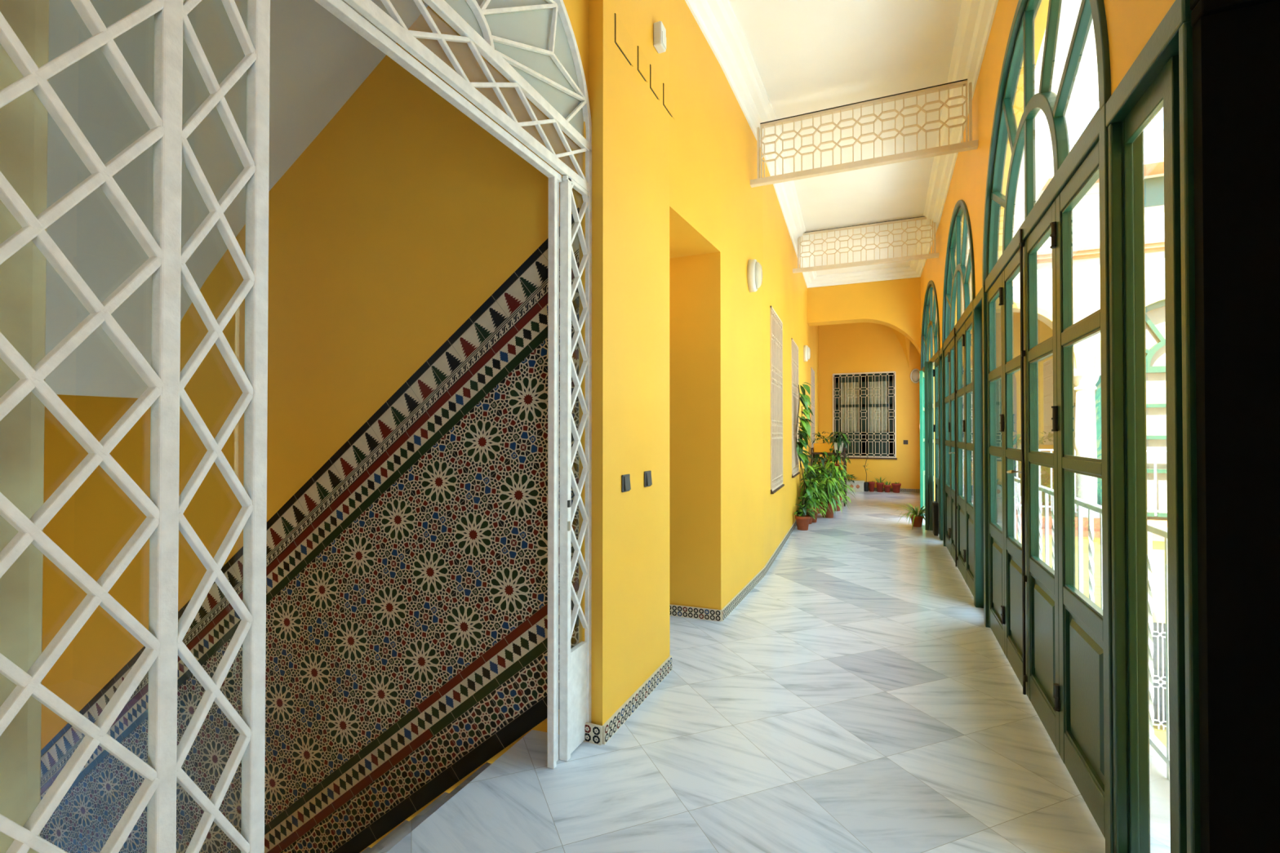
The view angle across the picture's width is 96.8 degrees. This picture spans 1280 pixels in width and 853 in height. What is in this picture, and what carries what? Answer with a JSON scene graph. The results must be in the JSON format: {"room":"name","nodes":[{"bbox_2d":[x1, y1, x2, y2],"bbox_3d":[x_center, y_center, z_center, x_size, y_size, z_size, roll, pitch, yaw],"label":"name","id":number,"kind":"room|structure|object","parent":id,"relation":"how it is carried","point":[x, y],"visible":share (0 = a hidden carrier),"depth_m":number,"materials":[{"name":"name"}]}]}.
{"room":"corridor","nodes":[
{"label":"corridor","id":0,"kind":"room"},
{"bbox_2d":[44,0,428,398],"bbox_3d":[-2.357,-1.616,1.624,3.000,2.835,3.493,0,-1,23],"label":"ceiling","id":1,"kind":"structure","parent":0,"point":[317,61],"depth_m":2.84,"materials":[{"name":"white paint"}]},
{"bbox_2d":[40,0,586,852],"bbox_3d":[-2.950,0.978,3.588,5.768,8.920,0.150,0,-1,19],"label":"wall","id":2,"kind":"structure","parent":0,"point":[403,215],"depth_m":3.08,"materials":[{"name":"yellow paint"}]},
{"bbox_2d":[40,207,579,852],"bbox_3d":[-2.800,1.809,3.443,5.316,5.617,0.012,0,-1,19],"label":"dado","id":3,"kind":"object","parent":2,"relation":"attached to","point":[406,578],"visible":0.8,"depth_m":2.94,"materials":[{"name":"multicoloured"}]},
{"bbox_2d":[513,0,588,101],"bbox_3d":[-1.304,-0.756,0.424,0.200,4.320,4.935,0,-1,23],"label":"wall","id":4,"kind":"structure","parent":0,"point":[537,24],"depth_m":2.57,"materials":[{"name":"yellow paint"}]},
{"bbox_2d":[146,0,591,852],"bbox_3d":[-0.599,-0.286,1.828,0.068,3.410,1.790,0,-1,23],"label":"lattice screen","id":5,"kind":"object","parent":4,"relation":"attached to","point":[172,23],"visible":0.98,"depth_m":1.22,"materials":[{"name":"white paint"}]},
{"bbox_2d":[0,0,164,852],"bbox_3d":[-1.082,0.107,0.669,0.032,2.600,0.886,0,-1,23],"label":"lattice leaf","id":6,"kind":"object","parent":5,"relation":"attached to","point":[28,684],"visible":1,"depth_m":0.96,"materials":[{"name":"white paint"}]},
{"bbox_2d":[588,0,818,725],"bbox_3d":[1.965,-0.669,8.685,1.060,4.320,12.903,0,-1,23],"label":"wall","id":7,"kind":"structure","parent":0,"point":[681,342],"depth_m":3.56,"materials":[{"name":"yellow paint"}]},
{"bbox_2d":[614,13,633,66],"bbox_3d":[-0.078,-1.896,2.798,0.007,0.140,0.207,0,-1,23],"label":"junction cover","id":8,"kind":"object","parent":7,"relation":"attached to","point":[624,41],"visible":1,"depth_m":2.79,"materials":[{"name":"yellow paint"}]},
{"bbox_2d":[621,474,631,492],"bbox_3d":[-0.065,0.277,2.784,0.020,0.084,0.084,0,-1,23],"label":"light switch","id":9,"kind":"object","parent":7,"relation":"attached to","point":[625,479],"visible":1,"depth_m":2.76,"materials":[{"name":"grey plastic"}]},
{"bbox_2d":[583,655,671,745],"bbox_3d":[-0.035,1.390,2.966,0.108,0.082,0.891,0,-1,23],"label":"baseboard","id":10,"kind":"structure","parent":7,"relation":"attached to","point":[595,734],"depth_m":2.76,"materials":[{"name":"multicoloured tile"}]},
{"bbox_2d":[637,45,647,82],"bbox_3d":[0.013,-1.915,3.010,0.007,0.127,0.125,0,-1,23],"label":"junction cover","id":11,"kind":"object","parent":7,"relation":"attached to","point":[642,59],"visible":1,"depth_m":3.00,"materials":[{"name":"yellow paint"}]},
{"bbox_2d":[644,470,652,487],"bbox_3d":[0.045,0.280,3.042,0.020,0.084,0.084,0,-1,23],"label":"light switch","id":12,"kind":"object","parent":7,"relation":"attached to","point":[647,474],"visible":1,"depth_m":3.02,"materials":[{"name":"grey plastic"}]},
{"bbox_2d":[649,63,660,100],"bbox_3d":[0.083,-1.917,3.174,0.007,0.130,0.140,0,-1,23],"label":"junction cover","id":13,"kind":"object","parent":7,"relation":"attached to","point":[655,82],"visible":1,"depth_m":3.17,"materials":[{"name":"yellow paint"}]},
{"bbox_2d":[653,21,666,53],"bbox_3d":[0.112,-2.177,3.180,0.054,0.130,0.080,0,-1,23],"label":"alarm box","id":14,"kind":"object","parent":7,"relation":"attached to","point":[660,31],"visible":1,"depth_m":3.15,"materials":[{"name":"white plastic"}]},
{"bbox_2d":[662,82,675,119],"bbox_3d":[0.172,-1.927,3.380,0.007,0.125,0.190,0,-1,23],"label":"junction cover","id":15,"kind":"object","parent":7,"relation":"attached to","point":[668,102],"visible":1,"depth_m":3.37,"materials":[{"name":"yellow paint"}]},
{"bbox_2d":[684,0,817,288],"bbox_3d":[1.661,-2.770,6.662,0.334,0.170,8.908,0,-1,22],"label":"trim","id":16,"kind":"structure","parent":7,"relation":"attached to","point":[717,20],"depth_m":4.69,"materials":[{"name":"white paint"}]},
{"bbox_2d":[746,258,762,292],"bbox_3d":[1.032,-1.347,5.067,0.110,0.290,0.210,0,-1,23],"label":"wall lamp","id":17,"kind":"object","parent":7,"relation":"attached to","point":[754,269],"visible":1,"depth_m":5.00,"materials":[{"name":"white glass"}]},
{"bbox_2d":[769,305,784,493],"bbox_3d":[1.527,-0.291,6.534,0.140,2.022,1.042,0,-1,21],"label":"window shutter","id":18,"kind":"object","parent":7,"relation":"in","point":[775,323],"visible":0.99,"depth_m":6.45,"materials":[{"name":"white metal"}]},
{"bbox_2d":[670,487,919,622],"bbox_3d":[3.276,1.452,8.825,2.283,0.082,10.718,0,-1,25],"label":"baseboard","id":19,"kind":"structure","parent":7,"relation":"attached to","point":[706,614],"depth_m":4.46,"materials":[{"name":"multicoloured tile"}]},
{"bbox_2d":[791,337,799,477],"bbox_3d":[2.284,-0.270,8.537,0.140,2.002,1.002,0,-1,21],"label":"window shutter","id":20,"kind":"object","parent":7,"relation":"in","point":[794,348],"visible":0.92,"depth_m":8.40,"materials":[{"name":"beige wood"}]},
{"bbox_2d":[803,345,810,361],"bbox_3d":[2.958,-1.295,10.063,0.110,0.290,0.210,0,-1,23],"label":"wall lamp","id":21,"kind":"object","parent":7,"relation":"attached to","point":[806,351],"visible":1,"depth_m":9.99,"materials":[{"name":"white glass"}]},
{"bbox_2d":[810,367,814,462],"bbox_3d":[3.650,-0.232,12.152,0.140,2.002,1.042,0,-1,21],"label":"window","id":22,"kind":"structure","parent":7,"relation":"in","point":[812,372],"depth_m":12.00,"materials":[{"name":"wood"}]},
{"bbox_2d":[792,216,938,273],"bbox_3d":[3.107,-2.534,7.943,1.900,0.565,0.060,0,-1,23],"label":"screen","id":23,"kind":"object","parent":7,"relation":"attached to","point":[932,255],"visible":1,"depth_m":7.91,"materials":[{"name":"white paint"}]},
{"bbox_2d":[386,490,1170,852],"bbox_3d":[2.300,1.587,5.907,3.950,0.250,17.700,0,-1,23],"label":"floor","id":24,"kind":"structure","parent":0,"point":[859,698],"depth_m":2.54,"materials":[{"name":"stone"}]},
{"bbox_2d":[360,762,490,852],"bbox_3d":[-2.910,3.264,2.772,4.522,3.610,1.659,0,-1,23],"label":"staircase","id":25,"kind":"structure","parent":24,"relation":"attached to","point":[388,842],"depth_m":2.53,"materials":[{"name":"stone"}]},
{"bbox_2d":[794,503,814,530],"bbox_3d":[2.376,1.295,8.181,0.311,0.381,0.342,0,-1,23],"label":"potted plant","id":26,"kind":"object","parent":24,"relation":"on","point":[802,519],"visible":1,"depth_m":8.13,"materials":[{"name":"green plant"}]},
{"bbox_2d":[795,382,817,524],"bbox_3d":[2.513,0.424,8.549,0.284,2.130,0.983,0,-1,23],"label":"vine","id":27,"kind":"object","parent":24,"relation":"on","point":[805,425],"visible":0.79,"depth_m":8.40,"materials":[{"name":"green plant"}]},
{"bbox_2d":[798,493,816,516],"bbox_3d":[2.514,1.250,8.517,0.309,0.478,0.396,0,-1,23],"label":"potted plant","id":28,"kind":"object","parent":24,"relation":"on","point":[806,495],"visible":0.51,"depth_m":8.53,"materials":[{"name":"green plant"}]},
{"bbox_2d":[806,506,813,524],"bbox_3d":[2.566,1.367,8.744,0.208,0.250,0.208,0,-1,23],"label":"pot","id":29,"kind":"object","parent":24,"relation":"on","point":[811,520],"depth_m":8.67,"materials":[{"name":"ceramic"}]},
{"bbox_2d":[800,465,826,508],"bbox_3d":[2.840,1.040,9.236,0.434,0.913,0.517,0,-1,23],"label":"potted plant","id":30,"kind":"object","parent":24,"relation":"on","point":[809,470],"visible":0.34,"depth_m":9.20,"materials":[{"name":"green plant"}]},
{"bbox_2d":[799,479,830,522],"bbox_3d":[2.741,1.155,8.896,0.493,0.675,0.608,0,-1,23],"label":"potted plant","id":31,"kind":"object","parent":24,"relation":"on","point":[815,491],"visible":0.58,"depth_m":8.80,"materials":[{"name":"green plant"}]},
{"bbox_2d":[808,463,833,513],"bbox_3d":[3.109,1.083,9.841,0.525,0.841,0.708,0,-1,23],"label":"potted plant","id":32,"kind":"object","parent":24,"relation":"on","point":[821,468],"visible":0.24,"depth_m":9.79,"materials":[{"name":"green plant"}]},
{"bbox_2d":[810,447,846,506],"bbox_3d":[3.672,0.966,11.065,0.628,1.100,0.378,0,-1,23],"label":"plant stand","id":33,"kind":"object","parent":24,"relation":"on","point":[812,448],"visible":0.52,"depth_m":10.95,"materials":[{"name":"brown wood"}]},
{"bbox_2d":[809,451,831,472],"bbox_3d":[3.544,0.698,11.077,0.450,0.504,0.515,0,-1,23],"label":"potted plant","id":34,"kind":"object","parent":33,"relation":"on","point":[817,456],"visible":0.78,"depth_m":10.97,"materials":[{"name":"green plant"}]},
{"bbox_2d":[810,431,834,453],"bbox_3d":[3.553,0.300,11.107,0.446,0.413,0.405,0,-1,23],"label":"planter box","id":35,"kind":"object","parent":33,"relation":"on","point":[818,447],"visible":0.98,"depth_m":11.01,"materials":[{"name":"orange"}]},
{"bbox_2d":[812,452,845,454],"bbox_3d":[3.672,0.521,11.070,0.600,0.030,0.350,0,-1,23],"label":"shelf","id":36,"kind":"object","parent":33,"relation":"attached to","point":[843,453],"depth_m":10.90,"materials":[{"name":"brown wood"}]},
{"bbox_2d":[824,448,851,471],"bbox_3d":[3.779,0.644,10.977,0.542,0.449,0.566,0,-1,23],"label":"potted plant","id":37,"kind":"object","parent":33,"relation":"on","point":[834,459],"visible":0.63,"depth_m":10.90,"materials":[{"name":"green plant"}]},
{"bbox_2d":[826,431,853,453],"bbox_3d":[3.772,0.301,10.897,0.501,0.406,0.553,0,-1,-35],"label":"potted plant","id":38,"kind":"object","parent":33,"relation":"on","point":[838,445],"visible":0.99,"depth_m":10.84,"materials":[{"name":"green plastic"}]},
{"bbox_2d":[814,476,849,518],"bbox_3d":[3.093,1.163,9.393,0.731,0.672,0.664,0,-1,23],"label":"potted plant","id":39,"kind":"object","parent":24,"relation":"on","point":[829,486],"visible":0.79,"depth_m":9.26,"materials":[{"name":"green plant"}]},
{"bbox_2d":[820,462,856,511],"bbox_3d":[3.482,1.074,10.193,0.764,0.866,0.701,0,-1,23],"label":"potted plant","id":40,"kind":"object","parent":24,"relation":"on","point":[841,473],"visible":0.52,"depth_m":10.07,"materials":[{"name":"green plant"}]},
{"bbox_2d":[839,474,864,492],"bbox_3d":[5.076,1.342,13.628,0.562,0.401,0.472,0,-1,23],"label":"planter box","id":41,"kind":"object","parent":24,"relation":"on","point":[857,485],"visible":0.6,"depth_m":13.48,"materials":[{"name":"ceramic"}]},
{"bbox_2d":[862,457,871,491],"bbox_3d":[5.402,1.131,13.525,0.180,0.822,0.190,0,-1,-20],"label":"young tree","id":42,"kind":"object","parent":24,"relation":"on","point":[866,483],"visible":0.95,"depth_m":13.48,"materials":[{"name":"green plant"}]},
{"bbox_2d":[868,481,875,492],"bbox_3d":[5.487,1.411,13.465,0.147,0.259,0.147,0,-1,23],"label":"flower pot","id":43,"kind":"object","parent":24,"relation":"on","point":[871,484],"visible":1,"depth_m":13.41,"materials":[{"name":"red ceramic"}]},
{"bbox_2d":[874,476,884,492],"bbox_3d":[5.639,1.364,13.399,0.254,0.353,0.256,0,-1,-3],"label":"flower pot","id":44,"kind":"object","parent":24,"relation":"on","point":[879,485],"visible":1,"depth_m":13.34,"materials":[{"name":"red ceramic"}]},
{"bbox_2d":[884,481,890,492],"bbox_3d":[5.791,1.403,13.329,0.186,0.273,0.242,0,-1,-31],"label":"flower pot","id":45,"kind":"object","parent":24,"relation":"on","point":[887,486],"visible":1,"depth_m":13.28,"materials":[{"name":"red ceramic"}]},
{"bbox_2d":[891,481,901,493],"bbox_3d":[5.973,1.411,13.256,0.208,0.255,0.208,0,-1,23],"label":"flower pot","id":46,"kind":"object","parent":24,"relation":"on","point":[895,486],"visible":1,"depth_m":13.19,"materials":[{"name":"red ceramic"}]},
{"bbox_2d":[891,502,929,529],"bbox_3d":[4.102,1.345,8.448,0.694,0.384,0.687,1,-1,-43],"label":"spider plant","id":47,"kind":"object","parent":24,"relation":"on","point":[917,520],"visible":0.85,"depth_m":8.41,"materials":[{"name":"green plant"}]},
{"bbox_2d":[931,501,937,536],"bbox_3d":[4.033,1.256,7.778,0.070,0.450,0.240,0,-1,23],"label":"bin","id":48,"kind":"object","parent":24,"relation":"on","point":[934,504],"visible":1,"depth_m":7.69,"materials":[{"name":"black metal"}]},
{"bbox_2d":[818,322,920,488],"bbox_3d":[5.327,-0.653,13.990,3.150,4.400,0.400,0,-1,23],"label":"wall","id":49,"kind":"structure","parent":0,"point":[860,347],"depth_m":13.63,"materials":[{"name":"yellow paint"}]},
{"bbox_2d":[834,373,894,457],"bbox_3d":[5.524,-0.273,14.021,1.385,2.040,0.220,0,-1,23],"label":"window","id":50,"kind":"structure","parent":49,"relation":"in","point":[870,445],"depth_m":13.90,"materials":[{"name":"green paint"}]},
{"bbox_2d":[840,382,859,431],"bbox_3d":[5.228,-0.472,14.150,0.440,1.280,0.051,0,-1,23],"label":"curtain","id":51,"kind":"object","parent":50,"relation":"hanging from","point":[846,425],"visible":0.93,"depth_m":14.15,"materials":[{"name":"white fabric"}]},
{"bbox_2d":[868,381,888,431],"bbox_3d":[5.825,-0.474,13.894,0.460,1.280,0.051,0,-1,23],"label":"curtain","id":52,"kind":"object","parent":50,"relation":"hanging from","point":[874,425],"visible":0.8,"depth_m":13.90,"materials":[{"name":"white fabric"}]},
{"bbox_2d":[832,371,897,459],"bbox_3d":[5.398,-0.264,13.727,1.465,2.085,0.080,0,-1,23],"label":"window grille","id":53,"kind":"object","parent":49,"relation":"in","point":[879,372],"visible":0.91,"depth_m":13.68,"materials":[{"name":"metal"}]},
{"bbox_2d":[892,328,910,368],"bbox_3d":[5.936,-2.032,13.231,0.680,1.500,0.560,0,-1,23],"label":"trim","id":54,"kind":"structure","parent":49,"relation":"attached to","point":[904,342],"depth_m":13.34,"materials":[{"name":"yellow paint"}]},
{"bbox_2d":[910,368,919,382],"bbox_3d":[6.426,-1.181,13.246,0.240,0.340,0.110,0,-1,23],"label":"wall lamp","id":55,"kind":"object","parent":49,"relation":"attached to","point":[914,375],"visible":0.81,"depth_m":13.22,"materials":[{"name":"white glass"}]},
{"bbox_2d":[807,276,934,484],"bbox_3d":[4.230,-0.649,10.587,2.220,4.320,0.380,0,-1,23],"label":"wall","id":56,"kind":"structure","parent":0,"point":[895,304],"depth_m":10.40,"materials":[{"name":"yellow paint"}]},
{"bbox_2d":[808,266,919,288],"bbox_3d":[4.044,-2.732,10.374,1.935,0.170,0.190,0,-1,23],"label":"trim","id":57,"kind":"structure","parent":56,"relation":"attached to","point":[906,272],"depth_m":10.35,"materials":[{"name":"white paint"}]},
{"bbox_2d":[728,0,1098,275],"bbox_3d":[1.386,-2.975,4.334,4.350,0.200,14.200,0,-1,23],"label":"ceiling","id":58,"kind":"structure","parent":0,"point":[809,55],"depth_m":4.88,"materials":[{"name":"white paint"}]},
{"bbox_2d":[920,224,940,342],"bbox_3d":[4.527,-0.959,8.723,0.160,4.900,2.860,0,-1,22],"label":"wall","id":59,"kind":"structure","parent":0,"point":[931,269],"depth_m":8.15,"materials":[{"name":"yellow paint"}]},
{"bbox_2d":[919,280,940,539],"bbox_3d":[4.428,-0.355,8.703,0.223,3.688,2.638,0,-1,23],"label":"door","id":60,"kind":"structure","parent":59,"relation":"in","point":[930,339],"depth_m":8.05,"materials":[{"name":"green paint"}]},
{"bbox_2d":[939,0,1175,348],"bbox_3d":[2.696,-2.239,4.373,0.160,2.430,6.600,0,-1,23],"label":"wall","id":61,"kind":"structure","parent":0,"point":[1131,24],"depth_m":3.79,"materials":[{"name":"yellow paint"}]},
{"bbox_2d":[750,78,977,187],"bbox_3d":[1.816,-2.447,4.797,1.790,0.545,0.060,0,-1,23],"label":"screen","id":62,"kind":"object","parent":61,"relation":"attached to","point":[971,144],"visible":1,"depth_m":4.76,"materials":[{"name":"white paint"}]},
{"bbox_2d":[939,347,942,540],"bbox_3d":[3.885,0.240,7.210,0.116,2.470,0.400,0,-1,23],"label":"window","id":63,"kind":"structure","parent":61,"relation":"in","point":[940,350],"depth_m":7.38,"materials":[{"name":"green paint"}]},
{"bbox_2d":[909,0,998,277],"bbox_3d":[3.062,-2.780,5.766,0.270,0.170,9.440,0,-1,23],"label":"trim","id":64,"kind":"structure","parent":61,"relation":"attached to","point":[975,19],"depth_m":4.80,"materials":[{"name":"white paint"}]},
{"bbox_2d":[942,200,975,604],"bbox_3d":[3.241,-0.384,5.817,0.134,3.690,2.680,0,-1,23],"label":"door","id":65,"kind":"structure","parent":61,"relation":"in","point":[959,284],"depth_m":5.73,"materials":[{"name":"green paint"}]},
{"bbox_2d":[973,288,1002,621],"bbox_3d":[2.653,0.210,4.344,0.116,2.470,0.480,0,-1,23],"label":"door","id":66,"kind":"structure","parent":61,"relation":"in","point":[977,302],"depth_m":4.54,"materials":[{"name":"green paint"}]},
{"bbox_2d":[982,0,1150,852],"bbox_3d":[2.029,-0.414,2.988,0.154,3.690,2.516,0,-1,23],"label":"door","id":67,"kind":"structure","parent":61,"relation":"in","point":[1057,642],"depth_m":2.45,"materials":[{"name":"green paint"}]},
{"bbox_2d":[1106,0,1200,852],"bbox_3d":[1.444,0.182,1.582,0.076,2.470,0.520,0,-1,23],"label":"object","id":68,"kind":"structure","parent":61,"relation":"in","point":[1160,77],"depth_m":1.52,"materials":[{"name":"green paint"}]},
{"bbox_2d":[1149,734,1170,825],"bbox_3d":[2.794,1.577,3.953,0.320,0.230,13.500,0,-1,23],"label":"floor","id":69,"kind":"structure","parent":0,"point":[1159,784],"depth_m":2.25,"materials":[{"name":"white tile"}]},
{"bbox_2d":[1013,475,1021,543],"bbox_3d":[3.696,0.972,5.883,0.050,1.020,2.873,0,-1,23],"label":"balcony railing","id":70,"kind":"object","parent":69,"relation":"on","point":[1016,479],"visible":0.06,"depth_m":4.92,"materials":[{"name":"white metal"}]},
{"bbox_2d":[1038,484,1169,780],"bbox_3d":[2.433,0.941,2.943,0.050,1.020,3.273,0,-1,23],"label":"balcony railing","id":71,"kind":"object","parent":69,"relation":"on","point":[1161,531],"visible":0.24,"depth_m":2.50,"materials":[{"name":"white metal"}]},
{"bbox_3d":[5.732,5.708,0.743,8.500,0.200,22.000,0,-1,23],"label":"floor","id":72,"kind":"structure","parent":0,"visible":0},
{"bbox_2d":[1013,129,1167,747],"bbox_3d":[9.305,0.249,9.496,8.400,10.900,2.800,0,-1,23],"label":"facade","id":73,"kind":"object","parent":72,"relation":"on","point":[1086,214],"visible":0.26,"depth_m":9.32,"materials":[{"name":"paint"}]},
{"bbox_2d":[1016,448,1075,511],"bbox_3d":[6.316,0.903,9.816,1.972,1.040,0.050,0,-1,23],"label":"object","id":74,"kind":"object","parent":73,"relation":"attached to","point":[1039,450],"visible":0.22,"depth_m":9.57,"materials":[{"name":"white paint"}]},
{"bbox_2d":[1144,176,1164,207],"bbox_3d":[8.165,-3.731,9.037,0.900,0.450,0.020,0,-1,23],"label":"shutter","id":75,"kind":"object","parent":73,"relation":"hanging from","point":[1153,185],"depth_m":9.03,"materials":[{"name":"paint"}]},
{"bbox_2d":[1145,306,1167,519],"bbox_3d":[8.627,-0.250,9.063,2.200,3.490,0.020,0,-1,23],"label":"window","id":76,"kind":"structure","parent":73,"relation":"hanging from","point":[1156,417],"depth_m":9.18,"materials":[{"name":"clear glass"}]},
{"bbox_2d":[1146,449,1167,515],"bbox_3d":[8.553,0.893,8.854,2.182,1.040,0.050,0,-1,23],"label":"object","id":77,"kind":"object","parent":73,"relation":"attached to","point":[1154,451],"visible":0.06,"depth_m":9.01,"materials":[{"name":"white paint"}]},
{"bbox_2d":[1152,622,1166,730],"bbox_3d":[8.239,3.945,9.002,0.617,1.700,0.022,0,-1,23],"label":"grille","id":78,"kind":"object","parent":73,"relation":"attached to","point":[1157,728],"depth_m":9.00,"materials":[{"name":"white metal"}]},
{"bbox_3d":[-3.702,5.473,2.132,5.470,0.100,3.500,0,-1,23],"label":"floor","id":79,"kind":"structure","parent":0,"visible":0},
{"bbox_2d":[0,0,48,852],"bbox_3d":[-1.463,1.249,0.863,0.460,8.320,0.655,0,-1,23],"label":"wall","id":80,"kind":"structure","parent":79,"relation":"on","point":[24,121],"depth_m":1.05,"materials":[{"name":"beige paint"}]},
{"bbox_3d":[1.911,-0.748,1.174,0.910,4.320,0.148,0,-1,23],"label":"wall","id":81,"kind":"structure","parent":0,"visible":0},
{"bbox_2d":[1190,0,1279,852],"bbox_3d":[1.768,-0.748,1.120,1.030,4.320,0.060,0,-1,23],"label":"door","id":82,"kind":"structure","parent":81,"relation":"in","point":[1236,43],"depth_m":1.28,"materials":[{"name":"black paint"}]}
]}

